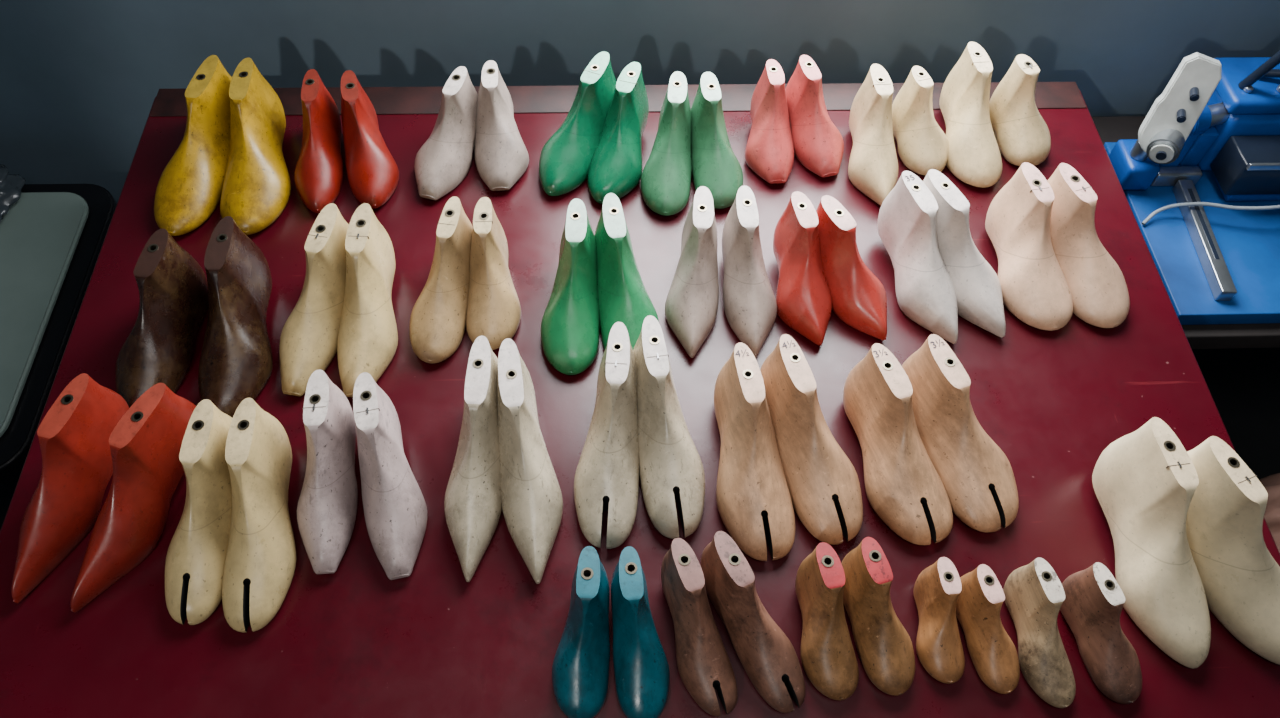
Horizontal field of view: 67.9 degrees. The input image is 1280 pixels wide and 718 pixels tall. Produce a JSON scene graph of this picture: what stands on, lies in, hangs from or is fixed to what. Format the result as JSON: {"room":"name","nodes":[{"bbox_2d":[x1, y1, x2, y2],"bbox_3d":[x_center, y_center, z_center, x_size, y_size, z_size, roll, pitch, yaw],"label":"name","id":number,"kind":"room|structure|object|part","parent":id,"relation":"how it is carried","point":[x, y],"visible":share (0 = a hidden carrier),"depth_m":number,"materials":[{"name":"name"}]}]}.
{"room":"shoemaking workshop","nodes":[
{"label":"shoemaking workshop","id":0,"kind":"room"},
{"bbox_2d":[0,0,1279,201],"bbox_3d":[0.044,-0.881,0.993,4.600,2.700,0.120,-1,57,-2],"label":"wall","id":1,"kind":"structure","parent":0,"point":[81,80],"depth_m":1.47,"materials":[{"name":"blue paint"}]},
{"bbox_2d":[0,348,1279,529],"bbox_3d":[0.080,1.367,1.186,4.600,0.100,3.420,-1,57,-2],"label":"floor","id":2,"kind":"structure","parent":0,"point":[1243,384],"depth_m":2.00,"materials":[{"name":"concrete"}]},
{"bbox_2d":[0,184,116,485],"bbox_3d":[-1.133,0.083,1.613,0.580,0.550,0.533,-1,57,-2],"label":"stand","id":3,"kind":"object","parent":2,"relation":"on","point":[52,238],"visible":0.58,"depth_m":1.42,"materials":[{"name":"black plastic"}]},
{"bbox_2d":[0,164,25,221],"bbox_3d":[-1.044,-0.243,1.469,0.134,0.053,0.184,16,58,9],"label":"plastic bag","id":4,"kind":"object","parent":3,"relation":"on","point":[11,185],"visible":1,"depth_m":1.49,"materials":[{"name":"plastic"}]},
{"bbox_3d":[-0.885,0.273,1.524,0.030,0.500,0.030,-1,57,-2],"label":"leg","id":5,"kind":"part","parent":3,"relation":"part of","materials":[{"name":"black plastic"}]},
{"bbox_2d":[0,82,1279,717],"bbox_3d":[-0.006,0.315,1.369,1.351,0.752,1.222,-1,57,-2],"label":"work table","id":6,"kind":"object","parent":2,"relation":"on","point":[353,641],"visible":0.52,"depth_m":1.04,"materials":[{"name":"metal"}]},
{"bbox_2d":[11,373,128,603],"bbox_3d":[-0.594,0.125,0.963,0.061,0.111,0.224,12,57,6],"label":"shoe last","id":7,"kind":"object","parent":6,"relation":"on","point":[74,434],"visible":0.95,"depth_m":0.96,"materials":[{"name":"red plastic"}]},
{"bbox_2d":[71,383,195,612],"bbox_3d":[-0.518,0.135,0.958,0.063,0.111,0.228,17,58,10],"label":"shoe last","id":8,"kind":"object","parent":6,"relation":"on","point":[145,444],"visible":0.93,"depth_m":0.95,"materials":[{"name":"red plastic"}]},
{"bbox_2d":[115,228,207,407],"bbox_3d":[-0.556,-0.043,1.075,0.076,0.111,0.204,5,57,2],"label":"shoe last","id":9,"kind":"object","parent":6,"relation":"on","point":[172,285],"visible":0.87,"depth_m":1.07,"materials":[{"name":"brown wood"}]},
{"bbox_2d":[154,55,231,235],"bbox_3d":[-0.582,-0.283,1.236,0.080,0.106,0.243,7,57,3],"label":"shoe last","id":10,"kind":"object","parent":6,"relation":"on","point":[189,188],"visible":0.84,"depth_m":1.22,"materials":[{"name":"yellow plastic"}]},
{"bbox_2d":[165,399,231,624],"bbox_3d":[-0.446,0.148,0.955,0.064,0.106,0.212,1,57,-1],"label":"shoe last","id":11,"kind":"object","parent":6,"relation":"on","point":[197,550],"visible":0.82,"depth_m":0.94,"materials":[{"name":"beige plastic"}]},
{"bbox_2d":[198,216,272,417],"bbox_3d":[-0.466,-0.049,1.081,0.080,0.111,0.229,-1,57,-2],"label":"shoe last","id":12,"kind":"object","parent":6,"relation":"on","point":[236,362],"visible":0.92,"depth_m":1.07,"materials":[{"name":"brown wood"}]},
{"bbox_2d":[220,58,290,234],"bbox_3d":[-0.505,-0.281,1.237,0.085,0.106,0.235,-3,57,-3],"label":"shoe last","id":13,"kind":"object","parent":6,"relation":"on","point":[256,190],"visible":0.93,"depth_m":1.22,"materials":[{"name":"yellow plastic"}]},
{"bbox_2d":[222,398,295,632],"bbox_3d":[-0.388,0.150,0.955,0.068,0.106,0.222,-3,57,-3],"label":"shoe last","id":14,"kind":"object","parent":6,"relation":"on","point":[260,561],"visible":1,"depth_m":0.94,"materials":[{"name":"beige plastic"}]},
{"bbox_2d":[279,203,348,395],"bbox_3d":[-0.381,-0.074,1.103,0.067,0.107,0.218,9,57,4],"label":"shoe last","id":15,"kind":"object","parent":6,"relation":"on","point":[309,335],"visible":0.94,"depth_m":1.09,"materials":[{"name":"beige plastic"}]},
{"bbox_2d":[294,69,342,212],"bbox_3d":[-0.429,-0.287,1.246,0.061,0.101,0.178,-4,57,-4],"label":"shoe last","id":16,"kind":"object","parent":6,"relation":"on","point":[318,174],"visible":0.96,"depth_m":1.24,"materials":[{"name":"red plastic"}]},
{"bbox_2d":[297,370,357,573],"bbox_3d":[-0.330,0.112,0.981,0.060,0.107,0.195,-3,57,-4],"label":"shoe last","id":17,"kind":"object","parent":6,"relation":"on","point":[328,499],"visible":1,"depth_m":0.97,"materials":[{"name":"white plastic"}]},
{"bbox_2d":[337,203,397,396],"bbox_3d":[-0.320,-0.073,1.104,0.069,0.107,0.218,1,57,-1],"label":"shoe last","id":18,"kind":"object","parent":6,"relation":"on","point":[368,334],"visible":0.91,"depth_m":1.09,"materials":[{"name":"beige plastic"}]},
{"bbox_2d":[341,70,398,208],"bbox_3d":[-0.362,-0.291,1.250,0.067,0.101,0.171,-11,58,-9],"label":"shoe last","id":19,"kind":"object","parent":6,"relation":"on","point":[372,171],"visible":0.99,"depth_m":1.24,"materials":[{"name":"red plastic"}]},
{"bbox_2d":[353,372,427,579],"bbox_3d":[-0.263,0.115,0.981,0.064,0.107,0.201,-11,57,-9],"label":"shoe last","id":20,"kind":"object","parent":6,"relation":"on","point":[394,504],"visible":1,"depth_m":0.97,"materials":[{"name":"white plastic"}]},
{"bbox_2d":[409,196,472,363],"bbox_3d":[-0.236,-0.097,1.125,0.066,0.101,0.188,7,57,3],"label":"shoe last","id":21,"kind":"object","parent":6,"relation":"on","point":[438,316],"visible":0.91,"depth_m":1.11,"materials":[{"name":"beige plastic"}]},
{"bbox_2d":[414,66,477,199],"bbox_3d":[-0.259,-0.302,1.260,0.072,0.101,0.165,14,57,8],"label":"shoe last","id":22,"kind":"object","parent":6,"relation":"on","point":[444,160],"visible":0.97,"depth_m":1.25,"materials":[{"name":"grey plastic"}]},
{"bbox_2d":[444,336,501,581],"bbox_3d":[-0.174,0.097,0.993,0.062,0.111,0.246,2,57,0],"label":"shoe last","id":23,"kind":"object","parent":6,"relation":"on","point":[472,501],"visible":0.91,"depth_m":0.98,"materials":[{"name":"beige plastic"}]},
{"bbox_2d":[466,197,520,349],"bbox_3d":[-0.177,-0.104,1.131,0.065,0.101,0.166,-2,57,-3],"label":"shoe last","id":24,"kind":"object","parent":6,"relation":"on","point":[493,306],"visible":0.94,"depth_m":1.12,"materials":[{"name":"beige plastic"}]},
{"bbox_2d":[474,60,528,190],"bbox_3d":[-0.189,-0.313,1.270,0.073,0.101,0.156,-4,57,-4],"label":"shoe last","id":25,"kind":"object","parent":6,"relation":"on","point":[501,154],"visible":0.99,"depth_m":1.26,"materials":[{"name":"grey plastic"}]},
{"bbox_2d":[497,338,562,583],"bbox_3d":[-0.120,0.099,0.993,0.065,0.111,0.248,-7,57,-6],"label":"shoe last","id":26,"kind":"object","parent":6,"relation":"on","point":[531,495],"visible":0.98,"depth_m":0.98,"materials":[{"name":"beige plastic"}]},
{"bbox_2d":[541,199,599,374],"bbox_3d":[-0.082,-0.089,1.121,0.070,0.106,0.196,2,57,0],"label":"shoe last","id":27,"kind":"object","parent":6,"relation":"on","point":[570,323],"visible":0.99,"depth_m":1.11,"materials":[{"name":"green plastic"}]},
{"bbox_2d":[539,51,616,195],"bbox_3d":[-0.085,-0.318,1.273,0.075,0.106,0.195,20,58,11],"label":"shoe last","id":28,"kind":"object","parent":6,"relation":"on","point":[566,157],"visible":0.9,"depth_m":1.26,"materials":[{"name":"green plastic"}]},
{"bbox_2d":[552,546,609,717],"bbox_3d":[-0.055,0.257,0.899,0.055,0.096,0.147,3,57,1],"label":"shoe last","id":29,"kind":"object","parent":6,"relation":"on","point":[580,667],"visible":1,"depth_m":0.89,"materials":[{"name":"teal plastic"}]},
{"bbox_2d":[574,322,638,548],"bbox_3d":[-0.033,0.075,1.011,0.070,0.112,0.229,3,57,1],"label":"shoe last","id":30,"kind":"object","parent":6,"relation":"on","point":[606,478],"visible":0.94,"depth_m":0.99,"materials":[{"name":"beige plastic"}]},
{"bbox_2d":[588,62,648,203],"bbox_3d":[-0.023,-0.301,1.263,0.072,0.106,0.179,14,57,8],"label":"shoe last","id":31,"kind":"object","parent":6,"relation":"on","point":[616,166],"visible":0.96,"depth_m":1.25,"materials":[{"name":"green plastic"}]},
{"bbox_3d":[-0.020,-0.364,1.397,1.343,0.052,0.057,-1,57,-2],"label":"rail","id":32,"kind":"part","parent":6,"relation":"part of","materials":[{"name":"grey metal"}]},
{"bbox_2d":[594,193,658,349],"bbox_3d":[-0.018,-0.095,1.127,0.071,0.106,0.204,-7,57,-6],"label":"shoe last","id":33,"kind":"object","parent":6,"relation":"on","point":[623,297],"visible":0.8,"depth_m":1.11,"materials":[{"name":"green plastic"}]},
{"bbox_2d":[611,546,669,717],"bbox_3d":[-0.001,0.259,0.899,0.053,0.096,0.151,-5,57,-5],"label":"shoe last","id":34,"kind":"object","parent":6,"relation":"on","point":[641,667],"visible":1,"depth_m":0.89,"materials":[{"name":"teal plastic"}]},
{"bbox_2d":[640,71,691,215],"bbox_3d":[0.038,-0.287,1.255,0.067,0.106,0.176,5,57,2],"label":"shoe last","id":35,"kind":"object","parent":6,"relation":"on","point":[665,183],"visible":0.99,"depth_m":1.24,"materials":[{"name":"green plastic"}]},
{"bbox_2d":[633,315,704,538],"bbox_3d":[0.029,0.067,1.018,0.070,0.112,0.228,-7,57,-6],"label":"shoe last","id":36,"kind":"object","parent":6,"relation":"on","point":[671,470],"visible":0.94,"depth_m":1.00,"materials":[{"name":"beige plastic"}]},
{"bbox_2d":[665,186,718,357],"bbox_3d":[0.066,-0.107,1.137,0.065,0.106,0.193,4,57,1],"label":"shoe last","id":37,"kind":"object","parent":6,"relation":"on","point":[692,301],"visible":1,"depth_m":1.12,"materials":[{"name":"grey plastic"}]},
{"bbox_2d":[661,538,737,715],"bbox_3d":[0.053,0.253,0.905,0.050,0.096,0.157,-15,58,-11],"label":"shoe last","id":38,"kind":"object","parent":6,"relation":"on","point":[703,662],"visible":1,"depth_m":0.90,"materials":[{"name":"brown wood"}]},
{"bbox_2d":[691,72,742,208],"bbox_3d":[0.102,-0.291,1.260,0.067,0.106,0.162,-6,57,-6],"label":"shoe last","id":39,"kind":"object","parent":6,"relation":"on","point":[715,166],"visible":0.88,"depth_m":1.25,"materials":[{"name":"green plastic"}]},
{"bbox_2d":[722,186,776,356],"bbox_3d":[0.134,-0.108,1.140,0.064,0.106,0.193,-3,57,-3],"label":"shoe last","id":40,"kind":"object","parent":6,"relation":"on","point":[749,300],"visible":0.95,"depth_m":1.13,"materials":[{"name":"grey plastic"}]},
{"bbox_2d":[701,531,804,712],"bbox_3d":[0.111,0.246,0.910,0.052,0.096,0.171,-23,60,-16],"label":"shoe last","id":41,"kind":"object","parent":6,"relation":"on","point":[766,654],"visible":0.98,"depth_m":0.90,"materials":[{"name":"brown wood"}]},
{"bbox_2d":[714,343,794,560],"bbox_3d":[0.116,0.093,1.006,0.079,0.106,0.220,-7,57,-6],"label":"shoe last","id":42,"kind":"object","parent":6,"relation":"on","point":[753,498],"visible":0.99,"depth_m":0.99,"materials":[{"name":"brown wood"}]},
{"bbox_2d":[745,59,793,183],"bbox_3d":[0.177,-0.322,1.285,0.068,0.101,0.147,-3,57,-4],"label":"shoe last","id":43,"kind":"object","parent":6,"relation":"on","point":[769,152],"visible":1,"depth_m":1.28,"materials":[{"name":"pink plastic"}]},
{"bbox_2d":[773,191,831,345],"bbox_3d":[0.197,-0.110,1.143,0.070,0.106,0.168,-8,57,-7],"label":"shoe last","id":44,"kind":"object","parent":6,"relation":"on","point":[803,295],"visible":1,"depth_m":1.13,"materials":[{"name":"red plastic"}]},
{"bbox_2d":[760,334,862,544],"bbox_3d":[0.187,0.079,1.017,0.078,0.106,0.218,-13,58,-10],"label":"shoe last","id":45,"kind":"object","parent":6,"relation":"on","point":[823,484],"visible":0.97,"depth_m":1.00,"materials":[{"name":"brown wood"}]},
{"bbox_2d":[785,55,843,177],"bbox_3d":[0.242,-0.332,1.294,0.069,0.101,0.148,-13,58,-10],"label":"shoe last","id":46,"kind":"object","parent":6,"relation":"on","point":[818,144],"visible":0.98,"depth_m":1.28,"materials":[{"name":"pink plastic"}]},
{"bbox_2d":[795,542,858,700],"bbox_3d":[0.180,0.250,0.910,0.052,0.096,0.133,-8,57,-7],"label":"shoe last","id":47,"kind":"object","parent":6,"relation":"on","point":[828,657],"visible":1,"depth_m":0.90,"materials":[{"name":"brown wood"}]},
{"bbox_2d":[816,195,886,340],"bbox_3d":[0.258,-0.112,1.145,0.068,0.106,0.169,-24,60,-16],"label":"shoe last","id":48,"kind":"object","parent":6,"relation":"on","point":[859,299],"visible":0.89,"depth_m":1.14,"materials":[{"name":"red plastic"}]},
{"bbox_2d":[848,64,897,205],"bbox_3d":[0.316,-0.300,1.272,0.068,0.106,0.178,-3,57,-3],"label":"shoe last","id":49,"kind":"object","parent":6,"relation":"on","point":[873,162],"visible":0.9,"depth_m":1.26,"materials":[{"name":"beige plastic"}]},
{"bbox_2d":[841,537,914,695],"bbox_3d":[0.235,0.244,0.915,0.052,0.096,0.137,-13,58,-10],"label":"shoe last","id":50,"kind":"object","parent":6,"relation":"on","point":[884,647],"visible":0.97,"depth_m":0.91,"materials":[{"name":"brown wood"}]},
{"bbox_2d":[843,343,952,544],"bbox_3d":[0.275,0.087,1.014,0.082,0.106,0.207,-14,58,-11],"label":"shoe last","id":51,"kind":"object","parent":6,"relation":"on","point":[903,486],"visible":1,"depth_m":1.00,"materials":[{"name":"brown wood"}]},
{"bbox_2d":[877,171,957,343],"bbox_3d":[0.345,-0.126,1.154,0.071,0.111,0.203,-14,58,-11],"label":"shoe last","id":52,"kind":"object","parent":6,"relation":"on","point":[907,218],"visible":1,"depth_m":1.15,"materials":[{"name":"white plastic"}]},
{"bbox_2d":[892,66,948,174],"bbox_3d":[0.389,-0.324,1.292,0.069,0.101,0.122,-13,58,-10],"label":"shoe last","id":53,"kind":"object","parent":6,"relation":"on","point":[923,146],"visible":0.95,"depth_m":1.29,"materials":[{"name":"beige plastic"}]},
{"bbox_2d":[913,557,964,683],"bbox_3d":[0.294,0.252,0.923,0.044,0.076,0.108,-3,57,-4],"label":"shoe last","id":54,"kind":"object","parent":6,"relation":"on","point":[937,589],"visible":1,"depth_m":0.92,"materials":[{"name":"orange wood"}]},
{"bbox_2d":[902,334,1018,531],"bbox_3d":[0.351,0.073,1.025,0.085,0.106,0.208,-17,59,-12],"label":"shoe last","id":55,"kind":"object","parent":6,"relation":"on","point":[977,477],"visible":0.95,"depth_m":1.01,"materials":[{"name":"brown wood"}]},
{"bbox_2d":[923,169,1005,336],"bbox_3d":[0.397,-0.133,1.160,0.071,0.111,0.208,-22,60,-15],"label":"shoe last","id":56,"kind":"object","parent":6,"relation":"on","point":[977,286],"visible":0.75,"depth_m":1.15,"materials":[{"name":"white plastic"}]},
{"bbox_2d":[939,42,1001,187],"bbox_3d":[0.454,-0.334,1.295,0.074,0.111,0.182,-4,57,-4],"label":"shoe last","id":57,"kind":"object","parent":6,"relation":"on","point":[974,156],"visible":0.99,"depth_m":1.28,"materials":[{"name":"beige plastic"}]},
{"bbox_2d":[956,564,1019,693],"bbox_3d":[0.344,0.259,0.920,0.043,0.076,0.114,-12,58,-9],"label":"shoe last","id":58,"kind":"object","parent":6,"relation":"on","point":[994,656],"visible":0.98,"depth_m":0.91,"materials":[{"name":"orange wood"}]},
{"bbox_2d":[989,54,1050,165],"bbox_3d":[0.531,-0.341,1.301,0.070,0.112,0.116,-15,58,-11],"label":"shoe last","id":59,"kind":"object","parent":6,"relation":"on","point":[1022,135],"visible":0.95,"depth_m":1.30,"materials":[{"name":"beige plastic"}]},
{"bbox_2d":[985,162,1072,330],"bbox_3d":[0.483,-0.141,1.167,0.083,0.112,0.193,-8,57,-7],"label":"shoe last","id":60,"kind":"object","parent":6,"relation":"on","point":[1034,286],"visible":0.97,"depth_m":1.16,"materials":[{"name":"beige plastic"}]},
{"bbox_2d":[1003,558,1075,707],"bbox_3d":[0.392,0.262,0.917,0.045,0.081,0.132,-9,57,-7],"label":"shoe last","id":61,"kind":"object","parent":6,"relation":"on","point":[1034,593],"visible":1,"depth_m":0.91,"materials":[{"name":"brown wood"}]},
{"bbox_2d":[1047,163,1129,327],"bbox_3d":[0.552,-0.144,1.171,0.081,0.112,0.195,-16,58,-12],"label":"shoe last","id":62,"kind":"object","parent":6,"relation":"on","point":[1097,285],"visible":0.82,"depth_m":1.16,"materials":[{"name":"beige plastic"}]},
{"bbox_2d":[1060,562,1141,703],"bbox_3d":[0.457,0.262,0.918,0.049,0.081,0.125,-13,58,-10],"label":"shoe last","id":63,"kind":"object","parent":6,"relation":"on","point":[1092,606],"visible":0.98,"depth_m":0.91,"materials":[{"name":"brown wood"}]},
{"bbox_2d":[1092,417,1210,668],"bbox_3d":[0.525,0.178,0.948,0.079,0.127,0.231,-6,57,-6],"label":"shoe last","id":64,"kind":"object","parent":6,"relation":"on","point":[1145,482],"visible":1,"depth_m":0.94,"materials":[{"name":"beige plastic"}]},
{"bbox_2d":[1186,436,1279,664],"bbox_3d":[0.606,0.185,0.946,0.079,0.127,0.218,-18,59,-13],"label":"shoe last","id":65,"kind":"object","parent":6,"relation":"on","point":[1240,578],"visible":0.79,"depth_m":0.94,"materials":[{"name":"beige plastic"}]},
{"bbox_2d":[1092,116,1279,348],"bbox_3d":[1.110,-0.064,1.744,0.780,0.594,0.456,-1,57,-2],"label":"bench","id":66,"kind":"object","parent":2,"relation":"on","point":[1111,128],"visible":0.06,"depth_m":1.37,"materials":[{"name":"brown wood"}]},
{"bbox_2d":[1104,51,1279,324],"bbox_3d":[0.999,-0.290,1.373,0.521,0.267,0.392,-1,57,-2],"label":"machine","id":67,"kind":"object","parent":66,"relation":"on","point":[1199,180],"visible":0.98,"depth_m":1.41,"materials":[{"name":"blue paint"}]},
{"bbox_3d":[0.760,-0.319,1.438,0.026,0.030,0.026,-1,57,-2],"label":"clamp knob","id":68,"kind":"part","parent":67,"relation":"part of","materials":[{"name":"metal"}]},
{"bbox_3d":[0.778,-0.364,1.372,0.062,0.150,0.022,20,39,7],"label":"arm plate","id":69,"kind":"part","parent":67,"relation":"part of","materials":[{"name":"metal"}]},
{"bbox_3d":[1.008,-0.204,1.462,0.500,0.026,0.347,-1,57,-2],"label":"board","id":70,"kind":"part","parent":67,"relation":"part of","materials":[{"name":"blue paint"}]},
{"bbox_3d":[1.033,-0.376,1.491,0.315,0.114,0.120,-1,57,-2],"label":"motor","id":71,"kind":"part","parent":67,"relation":"part of","materials":[{"name":"blue metal"}]},
{"bbox_3d":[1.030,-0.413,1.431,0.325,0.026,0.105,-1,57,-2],"label":"motor","id":72,"kind":"part","parent":67,"relation":"part of","materials":[{"name":"blue metal"}]},
{"bbox_3d":[0.897,-0.418,1.356,0.014,0.102,0.014,-22,76,-15],"label":"lever","id":73,"kind":"part","parent":67,"relation":"part of","materials":[{"name":"black metal"}]},
{"bbox_2d":[1259,473,1279,552],"bbox_3d":[1.021,0.335,1.583,0.443,0.417,0.240,-1,57,-2],"label":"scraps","id":74,"kind":"object","parent":2,"relation":"on","point":[1271,483],"visible":0.03,"depth_m":1.47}
]}

